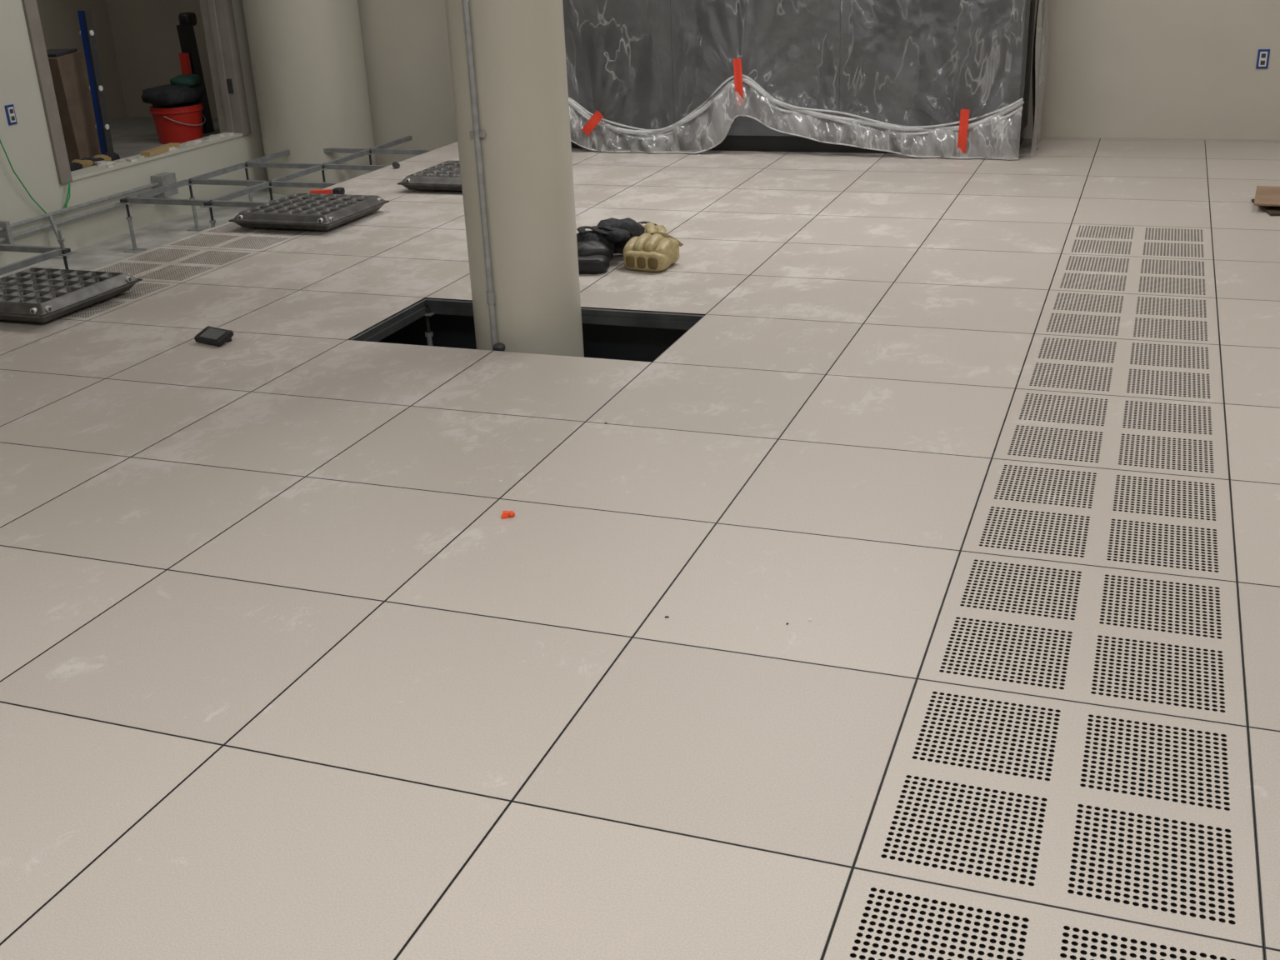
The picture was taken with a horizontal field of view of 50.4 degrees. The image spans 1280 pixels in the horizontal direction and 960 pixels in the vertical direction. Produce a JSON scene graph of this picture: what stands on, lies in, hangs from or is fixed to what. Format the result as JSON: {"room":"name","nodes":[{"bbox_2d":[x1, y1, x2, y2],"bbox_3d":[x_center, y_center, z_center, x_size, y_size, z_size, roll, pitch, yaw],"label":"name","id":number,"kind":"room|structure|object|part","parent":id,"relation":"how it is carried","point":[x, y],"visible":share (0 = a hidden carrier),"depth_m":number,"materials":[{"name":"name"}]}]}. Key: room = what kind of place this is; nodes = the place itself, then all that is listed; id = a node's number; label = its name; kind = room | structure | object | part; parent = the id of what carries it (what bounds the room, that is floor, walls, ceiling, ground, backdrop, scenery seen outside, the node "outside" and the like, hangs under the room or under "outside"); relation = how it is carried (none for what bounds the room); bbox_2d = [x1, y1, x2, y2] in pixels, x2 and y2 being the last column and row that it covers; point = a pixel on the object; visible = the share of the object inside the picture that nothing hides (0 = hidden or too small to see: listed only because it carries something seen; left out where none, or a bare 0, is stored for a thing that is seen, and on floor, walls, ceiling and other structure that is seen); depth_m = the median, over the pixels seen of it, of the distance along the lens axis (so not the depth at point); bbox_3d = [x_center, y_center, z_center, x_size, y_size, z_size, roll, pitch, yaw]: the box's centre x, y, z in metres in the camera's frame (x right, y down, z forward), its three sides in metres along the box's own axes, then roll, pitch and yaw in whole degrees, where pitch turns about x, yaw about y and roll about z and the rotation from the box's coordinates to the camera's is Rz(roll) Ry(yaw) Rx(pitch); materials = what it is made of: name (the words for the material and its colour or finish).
{"room":"server room","nodes":[
{"label":"server room","id":0,"kind":"room"},
{"bbox_2d":[36,0,217,120],"bbox_3d":[-4.321,-3.457,9.024,1.952,2.850,4.267,6,24,19],"label":"wall","id":1,"kind":"structure","parent":0,"point":[138,47],"depth_m":11.24,"materials":[{"name":"paint"}]},
{"bbox_2d":[0,0,268,267],"bbox_3d":[-4.700,-1.738,5.297,0.160,3.110,11.134,6,24,19],"label":"wall","id":2,"kind":"structure","parent":0,"point":[27,143],"depth_m":8.36,"materials":[{"name":"paint"}]},
{"bbox_2d":[4,104,17,124],"bbox_3d":[-3.644,-2.118,7.891,0.015,0.110,0.064,6,24,19],"label":"outlet box","id":3,"kind":"object","parent":2,"relation":"attached to","point":[10,112],"visible":1,"depth_m":7.88,"materials":[{"name":"blue plastic"}]},
{"bbox_2d":[0,172,178,258],"bbox_3d":[-3.921,-1.065,7.238,0.127,0.313,4.551,6,24,19],"label":"conduit","id":4,"kind":"object","parent":2,"relation":"attached to","point":[162,179],"visible":0.78,"depth_m":8.37,"materials":[{"name":"metal"}]},
{"bbox_2d":[0,139,69,214],"bbox_3d":[-3.582,-1.858,8.072,0.028,0.624,0.483,6,24,19],"label":"ground wire","id":5,"kind":"object","parent":4,"relation":"attached to","point":[68,187],"visible":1,"depth_m":8.05,"materials":[{"name":"green"}]},
{"bbox_2d":[21,0,251,184],"bbox_3d":[-3.322,-3.165,8.751,0.200,2.140,1.955,6,24,19],"label":"window","id":6,"kind":"structure","parent":2,"relation":"in","point":[217,16],"depth_m":9.59,"materials":[{"name":"metal"}]},
{"bbox_2d":[69,151,119,171],"bbox_3d":[-3.593,-2.068,8.936,0.154,0.108,0.517,6,24,19],"label":"gloves","id":7,"kind":"object","parent":6,"relation":"on","point":[77,164],"visible":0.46,"depth_m":8.88,"materials":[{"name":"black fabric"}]},
{"bbox_2d":[94,132,234,167],"bbox_3d":[-3.242,-2.265,9.277,0.208,0.032,1.319,6,24,19],"label":"rubble","id":8,"kind":"object","parent":6,"relation":"on","point":[172,146],"visible":1,"depth_m":9.17,"materials":[{"name":"white stone"}]},
{"bbox_2d":[0,187,288,278],"bbox_3d":[-1.435,-0.050,5.073,11.682,0.100,11.734,6,24,19],"label":"floor slab","id":9,"kind":"structure","parent":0,"point":[111,250],"depth_m":8.69,"materials":[{"name":"concrete"}]},
{"bbox_2d":[241,0,376,194],"bbox_3d":[-2.429,-3.643,9.601,0.800,3.110,0.800,6,24,19],"label":"round column","id":10,"kind":"structure","parent":9,"relation":"on","point":[307,62],"depth_m":9.62,"materials":[{"name":"paint"}]},
{"bbox_2d":[0,135,695,345],"bbox_3d":[-2.039,-1.173,7.146,3.534,0.420,6.156,-8,23,-13],"label":"grid","id":11,"kind":"object","parent":9,"relation":"on","point":[47,252],"visible":0.42,"depth_m":8.28,"materials":[{"name":"metal"}]},
{"bbox_2d":[445,0,584,357],"bbox_3d":[-0.473,-1.683,4.711,0.406,3.110,0.406,6,24,19],"label":"round column","id":12,"kind":"structure","parent":9,"relation":"on","point":[519,50],"depth_m":4.79,"materials":[{"name":"paint"}]},
{"bbox_2d":[461,0,497,350],"bbox_3d":[-0.590,-1.750,4.480,0.061,2.800,0.031,6,24,19],"label":"conduit","id":13,"kind":"object","parent":12,"relation":"attached to","point":[476,132],"visible":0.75,"depth_m":4.75,"materials":[{"name":"metal"}]},
{"bbox_2d":[377,314,687,361],"bbox_3d":[-0.255,-0.557,5.652,1.951,0.290,0.010,6,24,19],"label":"floor opening","id":14,"kind":"object","parent":9,"relation":"on","point":[600,341],"visible":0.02,"depth_m":5.61,"materials":[{"name":"black"}]},
{"bbox_2d":[108,116,219,159],"bbox_3d":[-4.211,-2.210,9.547,1.852,0.060,4.106,6,24,19],"label":"floor","id":15,"kind":"structure","parent":0,"point":[131,136],"depth_m":10.53,"materials":[{"name":"grey concrete"}]},
{"bbox_2d":[46,48,100,161],"bbox_3d":[-3.866,-2.495,9.155,0.260,0.754,0.337,3,23,12],"label":"cardboard box","id":16,"kind":"object","parent":15,"relation":"on","point":[68,69],"visible":0.61,"depth_m":9.07,"materials":[{"name":"brown cardboard"}]},
{"bbox_2d":[77,10,113,154],"bbox_3d":[-3.620,-2.607,9.057,0.085,0.981,0.089,6,24,19],"label":"spirit level","id":17,"kind":"object","parent":15,"relation":"on","point":[87,32],"visible":0.96,"depth_m":9.02,"materials":[{"name":"blue plastic"}]},
{"bbox_2d":[149,101,205,144],"bbox_3d":[-3.415,-2.644,10.079,0.386,0.263,0.386,6,24,19],"label":"bucket","id":18,"kind":"object","parent":15,"relation":"on","point":[181,123],"visible":0.84,"depth_m":9.95,"materials":[{"name":"red plastic"}]},
{"bbox_2d":[140,74,205,106],"bbox_3d":[-3.422,-2.864,10.000,0.358,0.196,0.458,6,24,19],"label":"tool bag","id":19,"kind":"object","parent":18,"relation":"on","point":[182,89],"visible":1,"depth_m":9.90,"materials":[{"name":"black fabric"}]},
{"bbox_2d":[175,12,214,133],"bbox_3d":[-3.373,-3.066,10.285,0.100,0.882,0.190,6,24,19],"label":"tool case","id":20,"kind":"object","parent":15,"relation":"on","point":[190,62],"visible":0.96,"depth_m":10.18,"materials":[{"name":"black plastic"}]},
{"bbox_2d":[0,137,1279,959],"bbox_3d":[0.415,-0.116,4.010,7.314,0.032,11.031,6,24,19],"label":"floor","id":21,"kind":"structure","parent":0,"point":[284,675],"depth_m":3.29,"materials":[{"name":"tile"}]},
{"bbox_2d":[0,267,142,323],"bbox_3d":[-2.547,-0.787,5.757,0.600,0.080,0.600,6,24,19],"label":"floor panel","id":22,"kind":"object","parent":21,"relation":"on","point":[32,294],"visible":1,"depth_m":5.69,"materials":[{"name":"grey metal"}]},
{"bbox_2d":[194,325,234,346],"bbox_3d":[-1.607,-0.543,5.144,0.140,0.049,0.092,12,27,31],"label":"handheld tester","id":23,"kind":"object","parent":21,"relation":"on","point":[209,335],"visible":1,"depth_m":5.12,"materials":[{"name":"black plastic"}]},
{"bbox_2d":[228,193,389,230],"bbox_3d":[-1.736,-1.418,7.176,0.600,0.080,0.600,6,24,19],"label":"floor panel","id":24,"kind":"object","parent":21,"relation":"on","point":[322,212],"visible":1,"depth_m":7.03,"materials":[{"name":"grey metal"}]},
{"bbox_2d":[310,187,344,194],"bbox_3d":[-1.803,-1.665,7.856,0.196,0.040,0.065,0,23,7],"label":"tool","id":25,"kind":"object","parent":21,"relation":"on","point":[337,190],"visible":0.74,"depth_m":7.83,"materials":[{"name":"red plastic"}]},
{"bbox_2d":[391,161,399,169],"bbox_3d":[-1.542,-1.990,8.603,0.040,0.040,0.043,-12,25,-22],"label":"tape roll","id":26,"kind":"object","parent":21,"relation":"on","point":[396,165],"visible":1,"depth_m":8.59,"materials":[{"name":"grey plastic"}]},
{"bbox_2d":[10,375,811,624],"bbox_3d":[-0.721,-0.140,4.144,3.306,0.003,0.851,16,29,38],"label":"debris","id":27,"kind":"object","parent":21,"relation":"on","point":[809,619],"visible":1,"depth_m":3.00,"materials":[{"name":"brown wood"}]},
{"bbox_2d":[397,160,462,190],"bbox_3d":[-1.008,-1.782,7.965,0.600,0.080,0.600,6,24,19],"label":"floor panel","id":28,"kind":"object","parent":21,"relation":"on","point":[446,176],"visible":0.51,"depth_m":7.79,"materials":[{"name":"grey metal"}]},
{"bbox_2d":[492,342,505,351],"bbox_3d":[-0.510,-0.465,4.944,0.045,0.068,0.040,6,24,19],"label":"bushing","id":29,"kind":"object","parent":21,"relation":"attached to","point":[498,346],"visible":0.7,"depth_m":4.92,"materials":[{"name":"grey metal"}]},
{"bbox_2d":[500,510,514,519],"bbox_3d":[-0.343,0.088,3.542,0.036,0.016,0.023,-4,23,-4],"label":"earplug","id":30,"kind":"object","parent":21,"relation":"on","point":[506,514],"visible":1,"depth_m":3.54,"materials":[{"name":"orange plastic"}]},
{"bbox_2d":[350,298,704,359],"bbox_3d":[-0.422,-0.564,5.179,1.218,0.030,0.609,6,24,19],"label":"edge angle of the opening","id":31,"kind":"object","parent":21,"relation":"attached to","point":[427,302],"visible":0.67,"depth_m":5.36,"materials":[{"name":"metal"}]},
{"bbox_2d":[576,217,644,274],"bbox_3d":[-0.169,-1.040,6.023,0.284,0.171,0.444,6,24,19],"label":"knee pad","id":32,"kind":"object","parent":21,"relation":"on","point":[596,247],"visible":0.87,"depth_m":5.99,"materials":[{"name":"black rubber"}]},
{"bbox_2d":[637,221,667,237],"bbox_3d":[0.027,-1.102,6.199,0.206,0.132,0.209,-4,23,-4],"label":"knee pad","id":33,"kind":"object","parent":21,"relation":"on","point":[650,227],"visible":0.16,"depth_m":6.17,"materials":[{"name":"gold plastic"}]},
{"bbox_2d":[623,231,683,271],"bbox_3d":[0.047,-1.000,5.939,0.222,0.142,0.226,9,25,26],"label":"knee pad","id":34,"kind":"object","parent":21,"relation":"on","point":[652,252],"visible":1,"depth_m":5.88,"materials":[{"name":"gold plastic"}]},
{"bbox_2d":[57,221,1264,959],"bbox_3d":[-1.054,0.120,3.605,4.876,0.032,7.924,6,24,19],"label":"panels","id":35,"kind":"object","parent":21,"relation":"attached to","point":[1067,776],"visible":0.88,"depth_m":2.73,"materials":[{"name":"metal"}]},
{"bbox_3d":[-2.423,-0.775,5.890,0.608,0.032,0.608,6,24,19],"label":"perforated panel","id":36,"kind":"part","parent":35,"relation":"part of","materials":[{"name":"metal"}]},
{"bbox_3d":[-2.213,-1.004,6.414,0.608,0.032,0.608,6,24,19],"label":"perforated panel","id":37,"kind":"part","parent":35,"relation":"part of","materials":[{"name":"metal"}]},
{"bbox_3d":[-2.002,-1.233,6.939,0.608,0.032,0.608,6,24,19],"label":"perforated panel","id":38,"kind":"part","parent":35,"relation":"part of","materials":[{"name":"metal"}]},
{"bbox_3d":[0.526,0.786,1.844,0.608,0.032,0.608,6,24,19],"label":"perforated panel","id":39,"kind":"part","parent":35,"relation":"part of","materials":[{"name":"metal"}]},
{"bbox_3d":[0.736,0.557,2.369,0.608,0.032,0.608,6,24,19],"label":"perforated panel","id":40,"kind":"part","parent":35,"relation":"part of","materials":[{"name":"metal"}]},
{"bbox_3d":[0.947,0.328,2.893,0.608,0.032,0.608,6,24,19],"label":"perforated panel","id":41,"kind":"part","parent":35,"relation":"part of","materials":[{"name":"metal"}]},
{"bbox_3d":[1.157,0.099,3.417,0.608,0.032,0.608,6,24,19],"label":"perforated panel","id":42,"kind":"part","parent":35,"relation":"part of","materials":[{"name":"metal"}]},
{"bbox_3d":[1.367,-0.130,3.942,0.608,0.032,0.608,6,24,19],"label":"perforated panel","id":43,"kind":"part","parent":35,"relation":"part of","materials":[{"name":"metal"}]},
{"bbox_3d":[1.578,-0.359,4.466,0.608,0.032,0.608,6,24,19],"label":"perforated panel","id":44,"kind":"part","parent":35,"relation":"part of","materials":[{"name":"metal"}]},
{"bbox_3d":[1.788,-0.588,4.990,0.608,0.032,0.608,6,24,19],"label":"perforated panel","id":45,"kind":"part","parent":35,"relation":"part of","materials":[{"name":"metal"}]},
{"bbox_3d":[1.999,-0.817,5.514,0.608,0.032,0.608,6,24,19],"label":"perforated panel","id":46,"kind":"part","parent":35,"relation":"part of","materials":[{"name":"metal"}]},
{"bbox_3d":[2.209,-1.046,6.039,0.608,0.032,0.608,6,24,19],"label":"perforated panel","id":47,"kind":"part","parent":35,"relation":"part of","materials":[{"name":"metal"}]},
{"bbox_2d":[562,0,1047,159],"bbox_3d":[0.797,-3.118,8.412,3.361,2.072,0.781,6,24,19],"label":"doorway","id":48,"kind":"object","parent":21,"relation":"on","point":[905,77],"visible":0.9,"depth_m":8.33,"materials":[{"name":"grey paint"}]},
{"bbox_2d":[1251,185,1279,215],"bbox_3d":[3.225,-1.323,6.478,0.571,0.054,0.455,6,24,19],"label":"scraps","id":49,"kind":"object","parent":21,"relation":"on","point":[1267,197],"visible":1,"depth_m":6.50,"materials":[{"name":"brown cardboard"}]},
{"bbox_2d":[357,0,1279,164],"bbox_3d":[1.490,-3.411,8.625,9.221,3.110,0.120,6,24,19],"label":"wall","id":50,"kind":"structure","parent":0,"point":[1117,69],"depth_m":8.37,"materials":[{"name":"paint"}]},
{"bbox_2d":[1255,49,1269,68],"bbox_3d":[3.691,-2.494,8.063,0.064,0.110,0.015,6,24,19],"label":"outlet box","id":51,"kind":"object","parent":50,"relation":"attached to","point":[1262,59],"visible":1,"depth_m":8.06,"materials":[{"name":"blue plastic"}]}
]}

